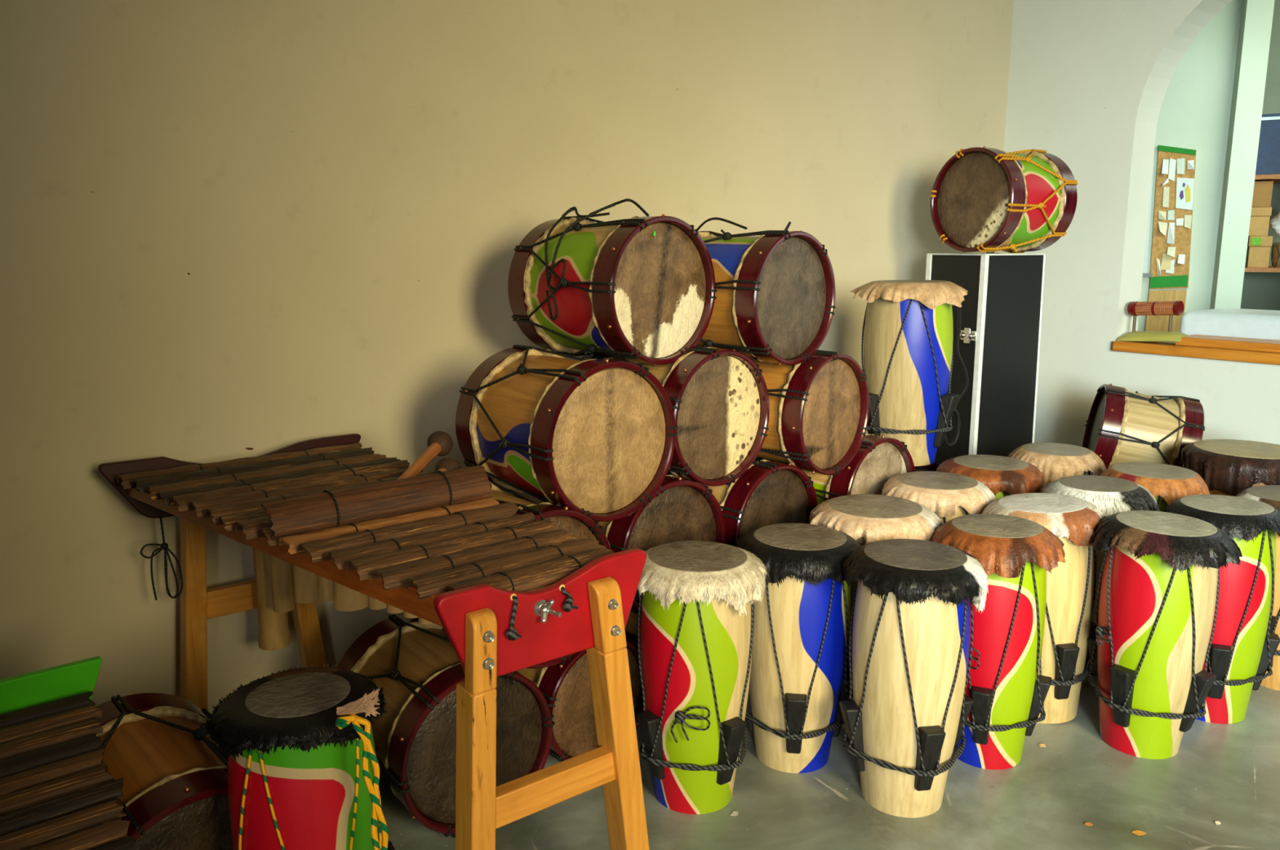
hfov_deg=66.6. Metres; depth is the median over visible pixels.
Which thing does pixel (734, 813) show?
scrap
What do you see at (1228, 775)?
floor
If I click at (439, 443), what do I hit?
mallet
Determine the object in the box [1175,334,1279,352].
trim
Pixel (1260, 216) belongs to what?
cardboard box
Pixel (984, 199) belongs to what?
bass drum
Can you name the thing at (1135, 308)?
tube
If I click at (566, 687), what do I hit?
bass drum
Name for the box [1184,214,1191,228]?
note
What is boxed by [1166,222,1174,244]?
note
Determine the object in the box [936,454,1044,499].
drum
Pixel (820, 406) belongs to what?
bass drum
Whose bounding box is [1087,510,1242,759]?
drum
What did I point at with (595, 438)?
bass drum
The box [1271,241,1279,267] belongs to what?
drum
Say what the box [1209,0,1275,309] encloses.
wall pillar
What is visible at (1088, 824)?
scrap
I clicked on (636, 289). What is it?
bass drum
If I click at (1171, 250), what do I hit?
note
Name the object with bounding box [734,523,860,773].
drum
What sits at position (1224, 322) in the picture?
base cabinet
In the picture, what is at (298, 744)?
drum
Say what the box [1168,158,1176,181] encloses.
note
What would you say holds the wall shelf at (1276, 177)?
attached to the wall at (1260, 290)
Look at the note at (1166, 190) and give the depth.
6.88 m
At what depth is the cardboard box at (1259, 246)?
6.79 m
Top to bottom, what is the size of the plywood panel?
0.373 m
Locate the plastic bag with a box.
[1270,211,1279,236]
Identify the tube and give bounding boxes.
[1116,300,1189,342]
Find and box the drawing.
[1175,177,1194,209]
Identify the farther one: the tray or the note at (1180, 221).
the tray
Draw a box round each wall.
[0,0,1013,715]
[997,0,1279,446]
[1137,0,1242,331]
[1240,0,1279,310]
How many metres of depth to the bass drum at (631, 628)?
3.15 m
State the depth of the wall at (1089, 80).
4.97 m
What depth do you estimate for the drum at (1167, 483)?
3.43 m
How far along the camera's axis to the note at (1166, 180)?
6.86 m
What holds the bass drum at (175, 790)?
on the floor
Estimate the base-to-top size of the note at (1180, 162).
0.110 m
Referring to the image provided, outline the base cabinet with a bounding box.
[1179,307,1279,339]
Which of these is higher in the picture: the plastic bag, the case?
the plastic bag
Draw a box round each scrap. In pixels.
[729,811,737,815]
[1038,743,1045,746]
[1084,822,1093,826]
[1132,830,1146,835]
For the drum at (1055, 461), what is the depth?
3.79 m
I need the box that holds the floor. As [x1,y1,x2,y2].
[0,682,1279,849]
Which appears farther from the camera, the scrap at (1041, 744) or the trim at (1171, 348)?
the trim at (1171, 348)
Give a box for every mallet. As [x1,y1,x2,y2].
[396,431,453,479]
[435,457,461,471]
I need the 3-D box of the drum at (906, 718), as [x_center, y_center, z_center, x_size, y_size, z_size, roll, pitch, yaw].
[0.727,0.680,2.640,0.382,0.702,0.386,3,11,16]
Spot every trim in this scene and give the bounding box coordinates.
[1111,340,1279,364]
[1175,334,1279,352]
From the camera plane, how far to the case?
4.47 m
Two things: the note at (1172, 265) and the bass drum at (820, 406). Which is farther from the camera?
the note at (1172, 265)
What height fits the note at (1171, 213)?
0.069 m
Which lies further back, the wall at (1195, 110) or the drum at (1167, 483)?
the wall at (1195, 110)
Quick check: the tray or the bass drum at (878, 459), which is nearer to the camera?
the bass drum at (878, 459)
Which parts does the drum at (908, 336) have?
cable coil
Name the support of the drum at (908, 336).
on the bass drum at (932, 467)
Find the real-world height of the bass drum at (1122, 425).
0.475 m
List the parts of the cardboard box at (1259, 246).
lid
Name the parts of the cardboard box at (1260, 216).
lid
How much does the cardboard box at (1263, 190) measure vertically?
0.178 m
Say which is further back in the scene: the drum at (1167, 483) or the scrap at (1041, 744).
the drum at (1167, 483)
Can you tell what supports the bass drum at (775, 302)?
on the bass drum at (820, 406)
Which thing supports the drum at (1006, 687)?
on the floor
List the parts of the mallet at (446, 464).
handle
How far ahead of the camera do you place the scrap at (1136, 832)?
2.52 m
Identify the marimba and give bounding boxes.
[0,656,135,849]
[97,433,649,849]
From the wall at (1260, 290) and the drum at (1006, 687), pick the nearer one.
the drum at (1006, 687)
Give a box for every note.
[1155,257,1160,275]
[1158,210,1166,220]
[1158,221,1167,235]
[1160,253,1171,270]
[1161,159,1168,173]
[1161,177,1168,185]
[1162,186,1168,207]
[1164,259,1174,273]
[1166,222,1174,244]
[1166,246,1175,257]
[1167,209,1174,219]
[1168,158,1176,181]
[1176,217,1183,225]
[1177,158,1185,173]
[1177,253,1185,264]
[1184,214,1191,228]
[1187,160,1194,168]
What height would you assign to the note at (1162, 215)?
0.070 m
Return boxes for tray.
[1142,272,1151,276]
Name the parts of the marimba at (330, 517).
hanging cord, leg, rail, leg, tie cord, tie cord, tie cord, tie cord, tie cord, tie cord, tie cord, tie cord, tie cord, leg, tie cord, tie cord, tie cord, tie cord, tied cord, tie cord, tie cord, tied cord, tie cord, leg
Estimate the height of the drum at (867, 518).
0.706 m
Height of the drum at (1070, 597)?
0.710 m
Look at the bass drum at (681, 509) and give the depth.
2.91 m
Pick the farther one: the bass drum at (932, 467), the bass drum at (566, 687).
the bass drum at (932, 467)
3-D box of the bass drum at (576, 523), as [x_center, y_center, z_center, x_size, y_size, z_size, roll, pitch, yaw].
[-0.393,0.401,2.757,0.448,0.458,0.514,-9,14,-40]
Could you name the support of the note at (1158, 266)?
attached to the cork board
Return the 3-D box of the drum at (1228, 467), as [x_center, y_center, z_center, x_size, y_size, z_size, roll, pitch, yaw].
[2.410,0.438,3.931,0.475,0.706,0.475,7,12,32]
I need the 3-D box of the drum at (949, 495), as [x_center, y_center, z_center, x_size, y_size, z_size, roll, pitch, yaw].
[1.028,0.534,3.413,0.377,0.706,0.378,3,11,17]
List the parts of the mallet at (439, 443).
handle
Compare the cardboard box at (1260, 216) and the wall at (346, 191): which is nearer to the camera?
the wall at (346, 191)
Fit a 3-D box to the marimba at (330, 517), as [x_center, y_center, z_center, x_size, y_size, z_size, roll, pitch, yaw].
[-0.736,0.593,2.417,0.756,0.953,1.625,-8,13,-37]
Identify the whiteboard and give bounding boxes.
[1142,153,1154,276]
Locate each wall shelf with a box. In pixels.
[1244,266,1279,272]
[1254,173,1279,183]
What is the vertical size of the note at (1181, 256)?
0.070 m
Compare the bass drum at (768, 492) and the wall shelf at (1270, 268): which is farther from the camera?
the wall shelf at (1270, 268)
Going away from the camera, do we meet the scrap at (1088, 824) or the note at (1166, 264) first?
the scrap at (1088, 824)
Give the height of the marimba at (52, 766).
0.600 m
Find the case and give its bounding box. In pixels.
[925,251,1045,464]
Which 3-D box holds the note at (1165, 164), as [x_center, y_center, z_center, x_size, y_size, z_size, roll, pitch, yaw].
[3.688,-1.812,6.842,0.040,0.104,0.031,6,12,28]
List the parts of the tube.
stand rod, stand rod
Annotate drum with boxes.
[20,692,234,849]
[200,662,395,849]
[337,613,555,837]
[441,479,611,668]
[455,344,677,521]
[507,198,716,366]
[516,639,643,761]
[528,473,726,615]
[587,346,769,486]
[624,611,640,644]
[635,540,768,814]
[666,459,817,546]
[695,217,835,365]
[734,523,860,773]
[746,350,869,475]
[755,433,915,504]
[809,493,943,728]
[839,538,989,817]
[850,280,968,466]
[881,471,995,523]
[914,462,939,471]
[928,146,1077,253]
[930,513,1065,769]
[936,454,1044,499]
[981,493,1103,724]
[1007,442,1106,488]
[1039,475,1159,684]
[1081,383,1204,469]
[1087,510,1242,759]
[1099,462,1209,511]
[1163,494,1279,724]
[1180,439,1279,496]
[1235,484,1279,690]
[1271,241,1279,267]
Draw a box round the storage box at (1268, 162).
[1255,113,1279,174]
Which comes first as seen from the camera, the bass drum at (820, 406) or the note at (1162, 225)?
the bass drum at (820, 406)
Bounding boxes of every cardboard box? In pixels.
[1245,235,1272,267]
[1248,207,1271,236]
[1251,180,1273,207]
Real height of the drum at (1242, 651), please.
0.694 m
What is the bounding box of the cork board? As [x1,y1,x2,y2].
[1149,145,1195,288]
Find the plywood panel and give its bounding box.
[1145,289,1186,332]
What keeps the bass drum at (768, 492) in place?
on the bass drum
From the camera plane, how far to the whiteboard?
6.97 m
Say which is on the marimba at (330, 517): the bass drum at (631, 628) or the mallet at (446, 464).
the mallet at (446, 464)
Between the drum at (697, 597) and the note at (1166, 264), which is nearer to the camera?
the drum at (697, 597)
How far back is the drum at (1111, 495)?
3.27 m
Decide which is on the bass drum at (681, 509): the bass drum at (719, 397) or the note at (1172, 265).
the bass drum at (719, 397)
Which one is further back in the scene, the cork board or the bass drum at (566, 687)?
the cork board
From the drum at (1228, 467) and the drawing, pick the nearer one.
the drum at (1228, 467)
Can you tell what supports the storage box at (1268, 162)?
on the wall shelf at (1276, 177)
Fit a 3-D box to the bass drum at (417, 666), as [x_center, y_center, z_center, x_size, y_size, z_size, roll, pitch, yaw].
[-0.558,0.804,2.695,0.470,0.451,0.514,-8,13,-36]
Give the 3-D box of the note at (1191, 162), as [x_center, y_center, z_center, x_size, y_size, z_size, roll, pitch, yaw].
[3.831,-1.807,6.771,0.021,0.063,0.054,-7,13,-34]
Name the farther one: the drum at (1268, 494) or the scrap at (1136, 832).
the drum at (1268, 494)

